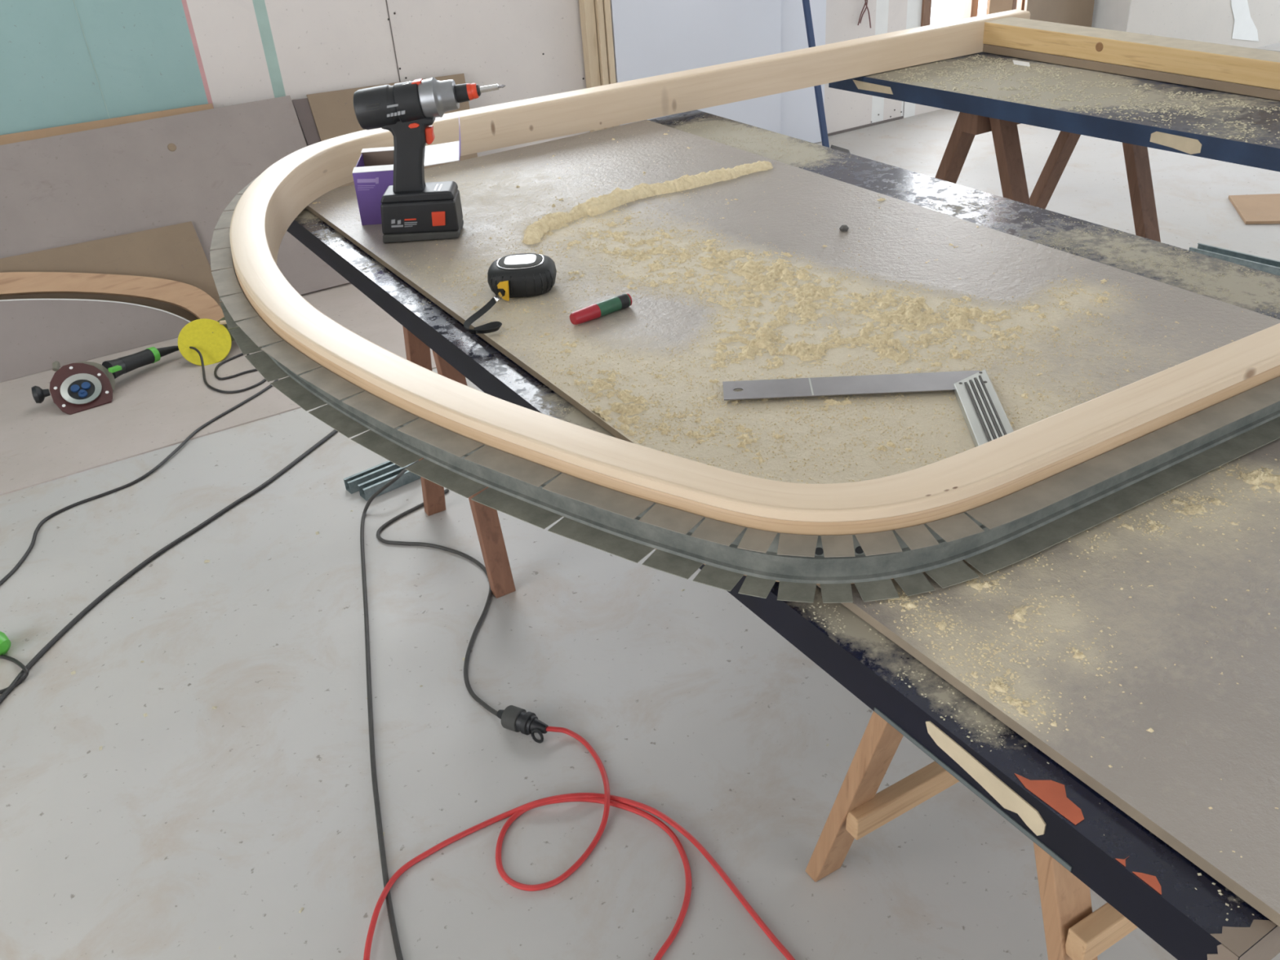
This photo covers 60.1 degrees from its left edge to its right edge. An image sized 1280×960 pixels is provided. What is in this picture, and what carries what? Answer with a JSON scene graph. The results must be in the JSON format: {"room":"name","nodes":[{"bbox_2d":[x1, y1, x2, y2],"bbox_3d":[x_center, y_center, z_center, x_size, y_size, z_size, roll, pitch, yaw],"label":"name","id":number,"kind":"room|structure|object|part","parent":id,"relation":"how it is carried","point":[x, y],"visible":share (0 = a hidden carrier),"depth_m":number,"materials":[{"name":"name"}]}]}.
{"room":"carpentry workshop","nodes":[
{"label":"carpentry workshop","id":0,"kind":"room"},
{"bbox_2d":[0,42,1279,959],"bbox_3d":[2.622,0.113,2.298,12.900,0.120,8.080,-20,35,-24],"label":"floor","id":1,"kind":"structure","parent":0,"point":[195,829],"depth_m":1.98,"materials":[{"name":"concrete"}]},
{"bbox_2d":[0,631,11,655],"bbox_3d":[-1.321,0.337,2.267,0.070,0.055,0.056,13,35,26],"label":"plug","id":2,"kind":"object","parent":1,"relation":"on","point":[5,643],"visible":1,"depth_m":2.25,"materials":[{"name":"plastic"}]},
{"bbox_2d":[0,654,28,693],"bbox_3d":[-1.286,0.373,2.225,0.098,0.019,0.176,-20,35,-24],"label":"cable loop","id":3,"kind":"object","parent":1,"relation":"on","point":[17,662],"visible":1,"depth_m":2.20,"materials":[{"name":"black rubber"}]},
{"bbox_2d":[0,271,224,321],"bbox_3d":[-1.805,-0.566,3.569,0.848,0.350,0.112,-13,32,-15],"label":"wood frame","id":4,"kind":"object","parent":1,"relation":"on","point":[192,299],"visible":0.83,"depth_m":3.58,"materials":[{"name":"brown wood"}]},
{"bbox_2d":[0,353,278,585],"bbox_3d":[-1.435,0.186,2.555,0.215,0.012,2.212,5,33,15],"label":"power cable","id":5,"kind":"object","parent":1,"relation":"on","point":[2,580],"visible":0.81,"depth_m":2.81,"materials":[{"name":"black rubber"}]},
{"bbox_2d":[0,429,337,703],"bbox_3d":[-1.081,0.311,2.309,0.265,0.010,2.202,2,32,10],"label":"power cable","id":6,"kind":"object","parent":1,"relation":"on","point":[73,621],"visible":0.81,"depth_m":2.51,"materials":[{"name":"black rubber"}]},
{"bbox_2d":[0,283,436,495],"bbox_3d":[-2.154,-0.144,3.193,4.800,0.004,1.226,-20,35,-24],"label":"sheet","id":7,"kind":"object","parent":1,"relation":"on","point":[157,405],"visible":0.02,"depth_m":3.20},
{"bbox_2d":[0,298,190,382],"bbox_3d":[-1.815,-0.513,3.516,0.751,0.254,0.146,-20,35,-24],"label":"sheet","id":8,"kind":"object","parent":7,"relation":"on","point":[35,334],"visible":0.87,"depth_m":3.51,"materials":[{"name":"white paint"}]},
{"bbox_2d":[0,103,213,145],"bbox_3d":[-2.058,-0.730,3.517,1.596,0.623,0.349,-20,35,-24],"label":"wooden board","id":9,"kind":"object","parent":7,"relation":"on","point":[6,139],"visible":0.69,"depth_m":3.65,"materials":[{"name":"wood"}]},
{"bbox_2d":[0,221,222,321],"bbox_3d":[-1.927,-0.552,3.526,1.117,0.305,0.171,-20,35,-24],"label":"sheet","id":10,"kind":"object","parent":7,"relation":"on","point":[175,252],"visible":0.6,"depth_m":3.65,"materials":[{"name":"brown wood"}]},
{"bbox_2d":[31,346,266,414],"bbox_3d":[-1.448,-0.342,3.347,0.697,0.105,0.341,-8,32,-6],"label":"grinder","id":11,"kind":"object","parent":7,"relation":"on","point":[80,386],"visible":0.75,"depth_m":3.26,"materials":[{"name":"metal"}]},
{"bbox_3d":[-1.751,-0.252,3.236,0.046,0.053,0.054,-20,35,-24],"label":"handle","id":12,"kind":"part","parent":11,"relation":"part of","materials":[{"name":"black plastic"}]},
{"bbox_3d":[-1.743,-0.340,3.306,0.021,0.027,0.032,-11,32,-11],"label":"clamp lever","id":13,"kind":"part","parent":11,"relation":"part of","materials":[{"name":"grey metal"}]},
{"bbox_3d":[-1.647,-0.274,3.256,0.160,0.096,0.158,-20,35,-24],"label":"guard plate","id":14,"kind":"part","parent":11,"relation":"part of","materials":[{"name":"red metal"}]},
{"bbox_2d":[75,361,115,392],"bbox_3d":[-1.645,-0.277,3.272,0.175,0.098,0.155,-20,35,-24],"label":"hood","id":15,"kind":"object","parent":11,"relation":"attached to","point":[90,376],"depth_m":3.28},
{"bbox_3d":[-1.580,-0.338,3.328,0.060,0.058,0.051,12,35,25],"label":"motor","id":16,"kind":"part","parent":11,"relation":"part of","materials":[{"name":"black plastic"}]},
{"bbox_2d":[107,364,121,373],"bbox_3d":[-1.546,-0.327,3.260,0.018,0.015,0.034,14,36,28],"label":"switch","id":17,"kind":"object","parent":11,"relation":"attached to","point":[116,368],"depth_m":3.25,"materials":[{"name":"green plastic"}]},
{"bbox_3d":[-1.271,-0.353,3.371,0.330,0.055,0.331,-7,31,-5],"label":"power cord","id":18,"kind":"part","parent":11,"relation":"part of","materials":[{"name":"black rubber"}]},
{"bbox_2d":[0,95,350,295],"bbox_3d":[-1.930,-0.743,3.558,1.857,0.607,0.343,-20,35,-24],"label":"plywood sheet","id":19,"kind":"object","parent":7,"relation":"on","point":[70,188],"visible":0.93,"depth_m":3.69,"materials":[{"name":"beige wood"}]},
{"bbox_2d":[177,316,239,365],"bbox_3d":[-1.327,-0.457,3.497,0.126,0.117,0.265,17,37,30],"label":"disc sander","id":20,"kind":"object","parent":7,"relation":"on","point":[213,339],"visible":0.88,"depth_m":3.46,"materials":[{"name":"yellow plastic"}]},
{"bbox_3d":[-1.285,-0.490,3.483,0.061,0.032,0.046,-26,37,-31],"label":"lever","id":21,"kind":"part","parent":20,"relation":"part of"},
{"bbox_2d":[292,97,320,146],"bbox_3d":[-1.087,-1.066,4.005,0.131,0.574,0.320,-20,35,-24],"label":"strip","id":22,"kind":"object","parent":7,"relation":"on","point":[302,108],"visible":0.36,"depth_m":3.96,"materials":[{"name":"grey wood"}]},
{"bbox_2d":[306,73,477,187],"bbox_3d":[-0.841,-1.156,4.112,0.616,0.584,0.325,-20,35,-24],"label":"sheet","id":23,"kind":"object","parent":7,"relation":"on","point":[333,113],"visible":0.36,"depth_m":4.00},
{"bbox_2d":[343,460,400,493],"bbox_3d":[-0.635,-0.025,2.781,0.220,0.031,0.030,-25,37,-30],"label":"metal profile","id":24,"kind":"object","parent":1,"relation":"on","point":[351,482],"visible":0.57,"depth_m":2.75,"materials":[{"name":"metal"}]},
{"bbox_2d":[357,462,420,500],"bbox_3d":[-0.593,-0.008,2.749,0.215,0.031,0.034,-25,37,-31],"label":"metal profile","id":25,"kind":"object","parent":1,"relation":"on","point":[366,489],"visible":0.56,"depth_m":2.72,"materials":[{"name":"metal"}]},
{"bbox_2d":[360,460,418,959],"bbox_3d":[-0.408,0.429,1.988,0.206,0.058,2.076,-9,32,-8],"label":"power cable","id":26,"kind":"object","parent":1,"relation":"on","point":[380,830],"visible":0.83,"depth_m":1.98,"materials":[{"name":"rubber"}]},
{"bbox_2d":[376,488,497,715],"bbox_3d":[-0.403,0.239,2.328,0.200,0.027,0.860,-15,33,-17],"label":"power cable","id":27,"kind":"object","parent":1,"relation":"on","point":[470,691],"visible":0.84,"depth_m":2.42,"materials":[{"name":"rubber"}]},
{"bbox_2d":[71,510,828,949],"bbox_3d":[-0.163,0.275,2.257,1.777,0.006,2.454,-20,35,-24],"label":"crumbs","id":28,"kind":"object","parent":1,"relation":"on","point":[145,714],"visible":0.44,"depth_m":2.09,"materials":[{"name":"beige wood"}]},
{"bbox_2d":[402,325,515,598],"bbox_3d":[-0.156,-0.247,2.420,0.700,0.725,0.415,-20,35,-24],"label":"sawhorse","id":29,"kind":"object","parent":1,"relation":"on","point":[486,518],"visible":0.14,"depth_m":2.30,"materials":[{"name":"brown wood"}]},
{"bbox_3d":[-0.471,-0.201,2.388,0.046,0.721,0.180,-20,35,-24],"label":"leg","id":30,"kind":"part","parent":29,"relation":"part of","materials":[{"name":"brown wood"}]},
{"bbox_3d":[-0.351,-0.103,2.212,0.046,0.721,0.180,-20,35,-24],"label":"leg","id":31,"kind":"part","parent":29,"relation":"part of","materials":[{"name":"brown wood"}]},
{"bbox_2d":[496,705,548,742],"bbox_3d":[-0.209,0.431,1.974,0.103,0.044,0.043,11,35,23],"label":"connector","id":32,"kind":"object","parent":1,"relation":"on","point":[514,718],"visible":1,"depth_m":1.96,"materials":[{"name":"black plastic"}]},
{"bbox_2d":[363,726,795,959],"bbox_3d":[-0.056,0.719,1.498,0.548,0.026,1.042,-20,35,-24],"label":"extension cord","id":33,"kind":"object","parent":1,"relation":"on","point":[605,798],"visible":1,"depth_m":1.75,"materials":[{"name":"red rubber"}]},
{"bbox_2d":[578,0,619,132],"bbox_3d":[-0.201,-2.170,4.156,0.106,2.197,0.065,-20,35,-24],"label":"batten","id":34,"kind":"object","parent":1,"relation":"on","point":[596,24],"visible":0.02,"depth_m":4.40,"materials":[{"name":"beige wood"}]},
{"bbox_2d":[780,0,826,142],"bbox_3d":[0.668,-2.470,4.586,0.255,2.147,0.045,-20,35,-24],"label":"panel","id":35,"kind":"object","parent":1,"relation":"on","point":[799,119],"visible":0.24,"depth_m":4.95,"materials":[{"name":"white"}]},
{"bbox_2d":[802,0,829,147],"bbox_3d":[0.720,-1.880,4.671,0.028,1.050,0.331,-17,34,-20],"label":"steel pole","id":36,"kind":"object","parent":1,"relation":"on","point":[806,3],"visible":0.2,"depth_m":4.73,"materials":[{"name":"metal"}]},
{"bbox_2d":[830,144,850,153],"bbox_3d":[0.898,-1.465,4.951,0.091,0.032,0.188,0,32,7],"label":"cardboard piece","id":37,"kind":"object","parent":1,"relation":"on","point":[834,147],"visible":0.27,"depth_m":4.96,"materials":[{"name":"grey cardboard"}]},
{"bbox_2d":[804,711,1137,959],"bbox_3d":[0.602,0.312,1.409,0.615,0.725,0.535,-20,35,-24],"label":"sawhorse","id":38,"kind":"object","parent":1,"relation":"on","point":[1073,931],"visible":0.27,"depth_m":1.42,"materials":[{"name":"brown wood"}]},
{"bbox_2d":[286,110,1279,959],"bbox_3d":[0.253,-0.279,1.681,1.089,0.043,2.098,-20,35,-24],"label":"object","id":39,"kind":"structure","parent":38,"relation":"on","point":[1139,874],"depth_m":0.96,"materials":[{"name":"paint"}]},
{"bbox_2d":[304,115,1279,920],"bbox_3d":[0.254,-0.296,1.668,1.082,0.002,2.081,-20,35,-24],"label":"grains","id":40,"kind":"object","parent":39,"relation":"on","point":[814,612],"visible":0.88,"depth_m":1.64,"materials":[{"name":"beige wood"}]},
{"bbox_2d":[305,120,1279,927],"bbox_3d":[0.219,-0.267,1.613,0.884,0.010,2.092,-20,35,-24],"label":"board","id":41,"kind":"object","parent":39,"relation":"on","point":[1206,732],"visible":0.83,"depth_m":1.33,"materials":[{"name":"grey wood"}]},
{"bbox_2d":[352,115,461,225],"bbox_3d":[-0.417,-0.564,2.026,0.216,0.149,0.143,-12,32,-12],"label":"cardboard box","id":42,"kind":"object","parent":41,"relation":"on","point":[373,172],"visible":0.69,"depth_m":2.00,"materials":[{"name":"purple cardboard"}]},
{"bbox_3d":[-0.509,-0.533,2.029,0.003,0.105,0.091,-4,31,1],"label":"panel","id":43,"kind":"part","parent":42,"relation":"part of","materials":[{"name":"cardboard"}]},
{"bbox_3d":[-0.457,-0.508,1.991,0.104,0.095,0.002,-4,31,1],"label":"panel","id":44,"kind":"part","parent":42,"relation":"part of","materials":[{"name":"purple cardboard"}]},
{"bbox_3d":[-0.460,-0.562,2.068,0.105,0.107,0.002,-4,31,1],"label":"panel","id":45,"kind":"part","parent":42,"relation":"part of","materials":[{"name":"cardboard"}]},
{"bbox_2d":[353,76,505,243],"bbox_3d":[-0.338,-0.545,1.876,0.250,0.262,0.074,-4,31,1],"label":"cordless drill","id":46,"kind":"object","parent":41,"relation":"on","point":[413,209],"visible":1,"depth_m":1.85,"materials":[{"name":"black plastic"}]},
{"bbox_3d":[-0.383,-0.554,1.870,0.088,0.135,0.034,-4,31,1],"label":"handle","id":47,"kind":"part","parent":46,"relation":"part of","materials":[{"name":"black plastic"}]},
{"bbox_2d":[408,123,419,128],"bbox_3d":[-0.374,-0.587,1.831,0.018,0.008,0.006,-4,31,1],"label":"switch","id":48,"kind":"object","parent":46,"relation":"attached to","point":[410,125],"depth_m":1.83,"materials":[{"name":"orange plastic"}]},
{"bbox_2d":[463,253,556,333],"bbox_3d":[-0.188,-0.279,1.626,0.106,0.048,0.224,1,32,9],"label":"tape measure","id":49,"kind":"object","parent":41,"relation":"on","point":[523,274],"visible":1,"depth_m":1.65,"materials":[{"name":"black plastic"}]},
{"bbox_3d":[-0.180,-0.330,1.669,0.068,0.004,0.060,-2,31,4],"label":"plate","id":50,"kind":"part","parent":49,"relation":"part of","materials":[{"name":"white plastic"}]},
{"bbox_2d":[569,293,631,324],"bbox_3d":[-0.056,-0.244,1.579,0.099,0.021,0.021,-25,37,-30],"label":"marker pen","id":51,"kind":"object","parent":41,"relation":"on","point":[594,311],"visible":1,"depth_m":1.57,"materials":[{"name":"red plastic"}]},
{"bbox_2d":[311,120,1279,857],"bbox_3d":[0.220,-0.280,1.602,0.880,0.025,2.076,-20,35,-24],"label":"sawdust","id":52,"kind":"object","parent":41,"relation":"on","point":[620,197],"visible":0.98,"depth_m":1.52},
{"bbox_2d":[839,224,848,231],"bbox_3d":[0.336,-0.415,1.823,0.014,0.010,0.016,-20,35,-24],"label":"crumb","id":53,"kind":"object","parent":41,"relation":"on","point":[843,228],"visible":1,"depth_m":1.82,"materials":[{"name":"grey"}]},
{"bbox_2d":[722,368,1013,446],"bbox_3d":[0.256,-0.056,1.240,0.318,0.012,0.271,-2,31,3],"label":"square","id":54,"kind":"object","parent":41,"relation":"on","point":[986,420],"visible":0.84,"depth_m":1.32,"materials":[{"name":"metal"}]},
{"bbox_3d":[0.257,-0.114,1.335,0.312,0.001,0.048,-2,31,3],"label":"blade","id":55,"kind":"part","parent":54,"relation":"part of","materials":[{"name":"metal"}]},
{"bbox_3d":[0.310,0.331,1.418,0.050,0.721,0.240,-20,35,-24],"label":"leg","id":56,"kind":"part","parent":38,"relation":"part of","materials":[{"name":"brown wood"}]},
{"bbox_3d":[0.525,0.388,1.630,0.547,0.040,0.024,-20,35,-24],"label":"rail","id":57,"kind":"part","parent":38,"relation":"part of","materials":[{"name":"brown wood"}]},
{"bbox_3d":[0.461,0.455,1.197,0.050,0.721,0.240,-20,35,-24],"label":"leg","id":58,"kind":"part","parent":38,"relation":"part of","materials":[{"name":"brown wood"}]},
{"bbox_3d":[0.696,0.412,1.287,0.547,0.040,0.024,-20,35,-24],"label":"rail","id":59,"kind":"part","parent":38,"relation":"part of","materials":[{"name":"brown wood"}]},
{"bbox_2d":[986,0,1013,14],"bbox_3d":[1.738,-2.479,5.285,0.155,1.296,0.020,-20,35,-24],"label":"wooden board","id":60,"kind":"object","parent":1,"relation":"on","point":[993,6],"visible":0.02,"depth_m":5.37,"materials":[{"name":"wood"}]},
{"bbox_2d":[1012,0,1017,9],"bbox_3d":[1.818,-2.510,5.325,0.025,1.296,0.025,-20,35,-24],"label":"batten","id":61,"kind":"object","parent":1,"relation":"on","point":[1015,2],"visible":0.02,"depth_m":5.42,"materials":[{"name":"brown wood"}]},
{"bbox_2d":[934,111,1160,242],"bbox_3d":[1.048,-0.662,2.940,0.550,0.735,0.671,-20,35,-24],"label":"sawhorse","id":62,"kind":"object","parent":1,"relation":"on","point":[1006,138],"visible":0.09,"depth_m":2.83,"materials":[{"name":"brown wood"}]},
{"bbox_3d":[0.770,-0.667,2.988,0.055,0.731,0.311,-20,35,-24],"label":"leg","id":63,"kind":"part","parent":62,"relation":"part of","materials":[{"name":"brown wood"}]},
{"bbox_3d":[0.954,-0.516,2.717,0.055,0.731,0.311,-20,35,-24],"label":"leg","id":64,"kind":"part","parent":62,"relation":"part of","materials":[{"name":"brown wood"}]},
{"bbox_2d":[828,48,1279,172],"bbox_3d":[1.425,-0.798,2.365,0.801,0.044,2.050,-24,36,-29],"label":"workbench top","id":65,"kind":"structure","parent":62,"relation":"on","point":[1178,138],"depth_m":2.44,"materials":[{"name":"blue paint"}]},
{"bbox_2d":[229,8,1279,585],"bbox_3d":[0.465,-0.539,1.940,2.288,0.080,1.824,-20,35,-24],"label":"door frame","id":66,"kind":"structure","parent":65,"relation":"on","point":[1005,465],"depth_m":1.19,"materials":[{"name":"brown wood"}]},
{"bbox_2d":[209,176,1279,603],"bbox_3d":[0.252,-0.230,1.478,2.371,0.051,1.206,7,33,18],"label":"track","id":67,"kind":"object","parent":66,"relation":"attached to","point":[1006,531],"visible":0.8,"depth_m":1.08,"materials":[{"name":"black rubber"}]},
{"bbox_2d":[1012,59,1030,66],"bbox_3d":[0.966,-1.056,2.805,0.030,0.002,0.081,-20,35,-24],"label":"paper scrap","id":68,"kind":"object","parent":65,"relation":"on","point":[1018,63],"depth_m":2.80,"materials":[{"name":"white paper"}]},
{"bbox_2d":[880,53,1279,144],"bbox_3d":[1.179,-0.717,2.221,0.376,0.004,2.060,-20,35,-24],"label":"sawdust","id":69,"kind":"object","parent":65,"relation":"on","point":[975,57],"visible":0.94,"depth_m":2.52},
{"bbox_2d":[982,17,1279,100],"bbox_3d":[1.343,-0.881,2.396,0.096,0.076,1.500,-21,35,-25],"label":"timber beam","id":70,"kind":"structure","parent":65,"relation":"on","point":[1252,72],"depth_m":2.58,"materials":[{"name":"beige wood"}]},
{"bbox_3d":[1.143,-0.804,3.165,0.055,0.731,0.311,-20,35,-24],"label":"leg","id":71,"kind":"part","parent":62,"relation":"part of","materials":[{"name":"brown wood"}]},
{"bbox_3d":[1.327,-0.653,2.895,0.055,0.731,0.311,-20,35,-24],"label":"leg","id":72,"kind":"part","parent":62,"relation":"part of","materials":[{"name":"brown wood"}]},
{"bbox_2d":[1024,0,1094,26],"bbox_3d":[2.121,-2.613,5.505,0.525,1.246,0.052,-20,35,-24],"label":"sheet","id":73,"kind":"object","parent":1,"relation":"on","point":[1074,12],"visible":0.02,"depth_m":5.63,"materials":[{"name":"brown wood"}]},
{"bbox_2d":[1188,243,1279,275],"bbox_3d":[1.990,-0.698,3.566,0.060,0.023,0.426,-26,37,-31],"label":"metal profile","id":74,"kind":"object","parent":1,"relation":"on","point":[1264,264],"visible":0.94,"depth_m":3.60,"materials":[{"name":"metal"}]},
{"bbox_2d":[1228,193,1279,224],"bbox_3d":[2.341,-0.985,4.003,0.370,0.011,0.315,1,32,9],"label":"board offcut","id":75,"kind":"object","parent":1,"relation":"on","point":[1253,209],"visible":1,"depth_m":4.01,"materials":[{"name":"wood"}]},
{"bbox_2d":[0,0,1279,156],"bbox_3d":[0.598,-2.697,4.393,12.700,2.750,0.353,-20,35,-24],"label":"wall","id":76,"kind":"structure","parent":0,"point":[63,62],"depth_m":3.95,"materials":[{"name":"white paint"}]},
{"bbox_2d":[609,0,780,133],"bbox_3d":[0.209,-2.292,4.353,0.823,2.147,0.045,-20,35,-24],"label":"door","id":77,"kind":"structure","parent":76,"relation":"in","point":[651,37],"depth_m":4.60,"materials":[{"name":"white paint"}]},
{"bbox_2d":[857,0,871,28],"bbox_3d":[1.023,-2.171,5.024,0.081,0.236,0.006,-20,35,-24],"label":"wires","id":78,"kind":"object","parent":76,"relation":"hanging from","point":[866,2],"visible":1,"depth_m":5.04,"materials":[{"name":"grey metal"}]},
{"bbox_2d":[920,0,1025,26],"bbox_3d":[1.567,-3.046,4.970,0.708,2.020,0.082,-20,35,-24],"label":"window","id":79,"kind":"structure","parent":76,"relation":"in","point":[969,8],"depth_m":5.39,"materials":[{"name":"glass"}]}
]}

